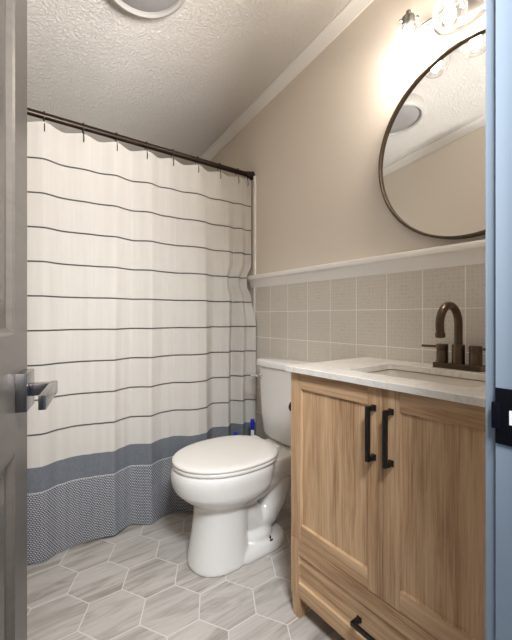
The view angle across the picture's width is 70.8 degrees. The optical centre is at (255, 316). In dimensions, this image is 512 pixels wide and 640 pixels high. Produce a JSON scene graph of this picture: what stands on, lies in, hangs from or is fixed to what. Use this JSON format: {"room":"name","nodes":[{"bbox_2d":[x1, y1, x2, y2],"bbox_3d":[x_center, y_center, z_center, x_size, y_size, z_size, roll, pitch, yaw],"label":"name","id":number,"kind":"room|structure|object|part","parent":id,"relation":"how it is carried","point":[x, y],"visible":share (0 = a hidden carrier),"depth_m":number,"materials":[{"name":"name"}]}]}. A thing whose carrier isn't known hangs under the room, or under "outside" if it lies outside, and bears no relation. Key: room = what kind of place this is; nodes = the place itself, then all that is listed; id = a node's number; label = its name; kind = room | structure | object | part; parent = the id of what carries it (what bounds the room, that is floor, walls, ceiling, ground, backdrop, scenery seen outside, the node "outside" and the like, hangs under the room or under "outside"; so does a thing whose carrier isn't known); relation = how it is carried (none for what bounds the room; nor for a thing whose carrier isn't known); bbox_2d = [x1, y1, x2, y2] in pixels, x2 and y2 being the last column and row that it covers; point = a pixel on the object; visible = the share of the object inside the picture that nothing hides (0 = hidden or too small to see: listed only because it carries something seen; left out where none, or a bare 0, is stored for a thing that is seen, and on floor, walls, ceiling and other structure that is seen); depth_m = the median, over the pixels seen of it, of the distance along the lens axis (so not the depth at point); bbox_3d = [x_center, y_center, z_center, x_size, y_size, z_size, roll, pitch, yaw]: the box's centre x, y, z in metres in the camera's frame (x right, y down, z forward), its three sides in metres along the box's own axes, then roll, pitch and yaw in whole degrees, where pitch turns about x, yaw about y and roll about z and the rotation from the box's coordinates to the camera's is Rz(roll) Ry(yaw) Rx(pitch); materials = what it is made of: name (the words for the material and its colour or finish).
{"room":"bathroom","nodes":[
{"label":"bathroom","id":0,"kind":"room"},
{"bbox_2d":[27,507,344,639],"bbox_3d":[0.048,1.075,0.890,1.680,0.050,3.970,0,0,-37],"label":"floor","id":1,"kind":"structure","parent":0,"point":[138,582],"depth_m":1.36,"materials":[{"name":"tile"}]},
{"bbox_2d":[171,356,313,577],"bbox_3d":[-0.049,0.636,1.655,0.697,0.828,0.390,0,0,-37],"label":"toilet","id":2,"kind":"object","parent":1,"relation":"on","point":[237,486],"visible":0.95,"depth_m":1.52,"materials":[{"name":"ceramic"}]},
{"bbox_3d":[-0.135,0.620,1.591,0.471,0.016,0.372,0,0,-37],"label":"seat","id":3,"kind":"part","parent":2,"relation":"part of","materials":[{"name":"plastic"}]},
{"bbox_3d":[-0.135,0.601,1.591,0.476,0.020,0.376,0,0,-37],"label":"lid","id":4,"kind":"part","parent":2,"relation":"part of","materials":[{"name":"plastic"}]},
{"bbox_3d":[-0.053,0.840,1.653,0.687,0.420,0.370,0,0,-37],"label":"bowl","id":5,"kind":"part","parent":2,"relation":"part of","materials":[{"name":"ceramic"}]},
{"bbox_3d":[0.005,0.309,1.893,0.073,0.028,0.028,0,0,45],"label":"flush lever","id":6,"kind":"part","parent":2,"relation":"part of","materials":[{"name":"silver metal"}]},
{"bbox_3d":[0.163,0.448,1.813,0.158,0.380,0.370,0,0,-37],"label":"tank","id":7,"kind":"part","parent":2,"relation":"part of","materials":[{"name":"ceramic"}]},
{"bbox_3d":[0.161,0.240,1.812,0.174,0.036,0.390,0,0,-37],"label":"tank lid","id":8,"kind":"part","parent":2,"relation":"part of","materials":[{"name":"ceramic"}]},
{"bbox_2d":[250,419,254,435],"bbox_3d":[-0.020,0.815,2.045,0.096,0.468,0.096,0,0,-37],"label":"toilet brush","id":9,"kind":"object","parent":1,"relation":"on","point":[252,421],"visible":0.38,"depth_m":2.04,"materials":[{"name":"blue plastic"}]},
{"bbox_2d":[291,372,485,639],"bbox_3d":[0.507,0.621,1.100,0.473,0.858,0.740,0,0,-37],"label":"bathroom vanity","id":10,"kind":"object","parent":1,"relation":"on","point":[388,487],"visible":0.91,"depth_m":0.97,"materials":[{"name":"brown wood"}]},
{"bbox_3d":[0.155,1.011,1.272,0.038,0.078,0.038,0,0,-37],"label":"leg","id":11,"kind":"part","parent":10,"relation":"part of","materials":[{"name":"brown wood"}]},
{"bbox_3d":[0.353,0.948,0.986,0.019,0.049,0.663,0,0,-37],"label":"rail","id":12,"kind":"part","parent":10,"relation":"part of","materials":[{"name":"brown wood"}]},
{"bbox_3d":[0.242,0.223,1.135,0.019,0.053,0.272,0,0,-37],"label":"rail","id":13,"kind":"part","parent":10,"relation":"part of","materials":[{"name":"brown wood"}]},
{"bbox_3d":[0.242,0.745,1.135,0.019,0.053,0.272,0,0,-37],"label":"rail","id":14,"kind":"part","parent":10,"relation":"part of","materials":[{"name":"brown wood"}]},
{"bbox_3d":[0.238,0.484,1.131,0.006,0.469,0.273,0,0,-37],"label":"inset panel","id":15,"kind":"part","parent":10,"relation":"part of","materials":[{"name":"brown wood"}]},
{"bbox_3d":[0.349,0.873,0.983,0.006,0.100,0.664,0,0,-37],"label":"inset panel","id":16,"kind":"part","parent":10,"relation":"part of","materials":[{"name":"brown wood"}]},
{"bbox_3d":[0.331,0.874,0.969,0.034,0.014,0.168,0,0,-37],"label":"handle","id":17,"kind":"part","parent":10,"relation":"part of","materials":[{"name":"black metal"}]},
{"bbox_3d":[0.353,0.799,0.986,0.019,0.049,0.663,0,0,-37],"label":"rail","id":18,"kind":"part","parent":10,"relation":"part of","materials":[{"name":"brown wood"}]},
{"bbox_3d":[0.315,0.322,0.991,0.034,0.153,0.014,0,0,-37],"label":"handle","id":19,"kind":"part","parent":10,"relation":"part of","materials":[{"name":"black metal"}]},
{"bbox_2d":[285,357,485,406],"bbox_3d":[0.512,0.182,1.106,0.460,0.019,0.751,0,0,-37],"label":"countertop","id":20,"kind":"structure","parent":10,"relation":"on","point":[353,370],"depth_m":1.09,"materials":[{"name":"white stone"}]},
{"bbox_2d":[367,369,485,386],"bbox_3d":[0.511,0.260,1.097,0.294,0.134,0.424,0,0,-37],"label":"sink basin","id":21,"kind":"object","parent":20,"relation":"in","point":[464,382],"visible":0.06,"depth_m":1.20,"materials":[{"name":"ceramic"}]},
{"bbox_2d":[422,302,485,371],"bbox_3d":[0.653,0.062,1.181,0.180,0.220,0.180,0,0,6],"label":"bathroom faucet","id":22,"kind":"object","parent":20,"relation":"on","point":[475,364],"visible":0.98,"depth_m":1.17,"materials":[{"name":"brown metal"}]},
{"bbox_3d":[0.607,0.102,1.256,0.055,0.009,0.009,0,0,45],"label":"lever","id":23,"kind":"part","parent":22,"relation":"part of","materials":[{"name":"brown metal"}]},
{"bbox_3d":[0.635,0.124,1.228,0.037,0.062,0.037,0,0,-37],"label":"handle","id":24,"kind":"part","parent":22,"relation":"part of","materials":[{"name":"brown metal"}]},
{"bbox_3d":[0.620,0.054,1.151,0.156,0.203,0.039,0,0,-37],"label":"spout","id":25,"kind":"part","parent":22,"relation":"part of","materials":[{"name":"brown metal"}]},
{"bbox_3d":[0.667,0.164,1.185,0.050,0.018,0.153,0,0,-37],"label":"plate","id":26,"kind":"part","parent":22,"relation":"part of","materials":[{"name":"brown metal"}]},
{"bbox_3d":[0.698,0.124,1.144,0.037,0.062,0.037,0,0,-37],"label":"handle","id":27,"kind":"part","parent":22,"relation":"part of","materials":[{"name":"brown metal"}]},
{"bbox_3d":[0.347,0.322,0.948,0.034,0.153,0.014,0,0,-37],"label":"handle","id":28,"kind":"part","parent":10,"relation":"part of","materials":[{"name":"black metal"}]},
{"bbox_3d":[0.464,0.745,0.837,0.019,0.053,0.272,0,0,-37],"label":"rail","id":29,"kind":"part","parent":10,"relation":"part of","materials":[{"name":"brown wood"}]},
{"bbox_3d":[0.464,0.223,0.837,0.019,0.053,0.272,0,0,-37],"label":"rail","id":30,"kind":"part","parent":10,"relation":"part of","materials":[{"name":"brown wood"}]},
{"bbox_3d":[0.460,0.484,0.834,0.006,0.469,0.273,0,0,-37],"label":"inset panel","id":31,"kind":"part","parent":10,"relation":"part of","materials":[{"name":"brown wood"}]},
{"bbox_2d":[27,0,350,164],"bbox_3d":[-0.364,-1.352,1.443,1.680,0.415,2.590,0,0,-37],"label":"ceiling","id":32,"kind":"structure","parent":0,"point":[178,81],"depth_m":1.80,"materials":[{"name":"white paint"}]},
{"bbox_2d":[112,0,185,18],"bbox_3d":[-0.421,-1.293,1.346,0.348,0.114,0.350,0,0,-37],"label":"ceiling exhaust fan","id":33,"kind":"object","parent":32,"relation":"attached to","point":[148,9],"visible":1,"depth_m":1.46,"materials":[{"name":"white plastic"}]},
{"bbox_2d":[203,0,485,511],"bbox_3d":[0.267,-0.225,1.913,0.108,2.549,2.590,0,0,-37],"label":"wall","id":34,"kind":"structure","parent":0,"point":[313,151],"depth_m":1.64,"materials":[{"name":"paint"}]},
{"bbox_2d":[253,176,255,314],"bbox_3d":[-0.008,0.098,2.194,0.012,1.905,0.015,0,0,-37],"label":"trim","id":35,"kind":"structure","parent":34,"relation":"attached to","point":[254,177],"depth_m":2.19,"materials":[{"name":"white paint"}]},
{"bbox_2d":[193,0,373,166],"bbox_3d":[0.208,-1.298,1.875,0.046,0.372,2.380,0,0,-37],"label":"trim","id":36,"kind":"structure","parent":34,"relation":"attached to","point":[353,9],"depth_m":1.89,"materials":[{"name":"white paint"}]},
{"bbox_2d":[247,239,485,287],"bbox_3d":[0.442,-0.211,1.570,0.036,0.075,1.610,0,0,-37],"label":"trim","id":37,"kind":"structure","parent":34,"relation":"attached to","point":[473,252],"depth_m":1.45,"materials":[{"name":"white paint"}]},
{"bbox_2d":[378,27,485,239],"bbox_3d":[0.711,-0.601,1.213,0.030,0.672,0.672,0,0,-37],"label":"round mirror","id":38,"kind":"object","parent":34,"relation":"attached to","point":[432,164],"visible":0.89,"depth_m":1.28,"materials":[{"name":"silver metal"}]},
{"bbox_2d":[399,0,485,49],"bbox_3d":[0.650,-1.024,1.181,0.166,0.172,0.386,0,0,-37],"label":"vanity light","id":39,"kind":"object","parent":34,"relation":"attached to","point":[457,15],"visible":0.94,"depth_m":1.23,"materials":[{"name":"white glass"}]},
{"bbox_3d":[0.540,-0.983,1.276,0.039,0.066,0.039,0,0,-37],"label":"bulb","id":40,"kind":"part","parent":39,"relation":"part of","materials":[{"name":"white glass"}]},
{"bbox_2d":[399,9,418,32],"bbox_3d":[0.556,-1.052,1.280,0.098,0.064,0.060,0,0,-37],"label":"socket","id":41,"kind":"object","parent":39,"relation":"attached to","point":[408,20],"depth_m":1.26,"materials":[{"name":"silver metal"}]},
{"bbox_3d":[0.625,-0.983,1.162,0.039,0.066,0.039,0,0,-37],"label":"bulb","id":42,"kind":"part","parent":39,"relation":"part of","materials":[{"name":"white glass"}]},
{"bbox_2d":[442,0,458,4],"bbox_3d":[0.644,-1.052,1.170,0.084,0.064,0.043,0,0,-22],"label":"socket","id":43,"kind":"object","parent":39,"relation":"attached to","point":[456,2],"depth_m":1.17,"materials":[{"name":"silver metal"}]},
{"bbox_3d":[0.707,-1.048,1.223,0.024,0.124,0.210,0,0,-37],"label":"plate","id":44,"kind":"part","parent":39,"relation":"part of","materials":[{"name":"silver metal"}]},
{"bbox_3d":[0.377,-0.217,0.449,1.480,2.534,0.110,0,0,-37],"label":"wall","id":45,"kind":"structure","parent":0,"visible":0},
{"bbox_2d":[0,0,57,639],"bbox_3d":[-0.298,0.028,0.391,0.090,2.020,0.591,0,0,-22],"label":"door","id":46,"kind":"structure","parent":45,"relation":"in","point":[18,388],"depth_m":0.57,"materials":[{"name":"grey paint"}]},
{"bbox_3d":[-0.343,0.123,0.567,0.038,0.021,0.130,0,0,-22],"label":"lever","id":47,"kind":"part","parent":46,"relation":"part of","materials":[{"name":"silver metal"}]},
{"bbox_2d":[486,0,495,639],"bbox_3d":[0.052,-0.006,0.284,0.762,2.112,0.014,0,0,-37],"label":"trim","id":48,"kind":"structure","parent":45,"relation":"attached to","point":[490,4],"depth_m":0.48,"materials":[{"name":"blue paint"}]},
{"bbox_2d":[491,0,511,639],"bbox_3d":[0.096,0.015,0.239,0.660,2.070,0.118,0,0,-37],"label":"trim","id":49,"kind":"structure","parent":45,"relation":"attached to","point":[501,409],"depth_m":0.46,"materials":[{"name":"blue paint"}]},
{"bbox_3d":[0.325,0.128,0.450,0.005,0.072,0.054,0,0,-37],"label":"strike plate","id":50,"kind":"part","parent":49,"relation":"part of","materials":[{"name":"black metal"}]},
{"bbox_3d":[-0.998,-0.224,0.972,0.100,2.549,2.590,0,0,-37],"label":"wall","id":51,"kind":"structure","parent":0,"visible":0},
{"bbox_2d":[27,107,254,179],"bbox_3d":[-0.615,-0.867,1.780,1.480,0.054,0.054,0,0,-37],"label":"curtain rod","id":52,"kind":"object","parent":51,"relation":"attached to","point":[32,112],"visible":0.97,"depth_m":1.77,"materials":[{"name":"brown metal"}]},
{"bbox_3d":[-0.673,-0.839,1.734,0.004,0.096,0.044,0,0,-37],"label":"curtain hook","id":53,"kind":"object","parent":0,"visible":0},
{"bbox_2d":[27,121,255,563],"bbox_3d":[-0.607,0.105,1.760,1.460,1.878,0.090,0,0,-37],"label":"shower curtain","id":54,"kind":"object","parent":53,"relation":"hanging from","point":[140,310],"visible":0.74,"depth_m":1.75,"materials":[{"name":"white fabric"}]}
]}

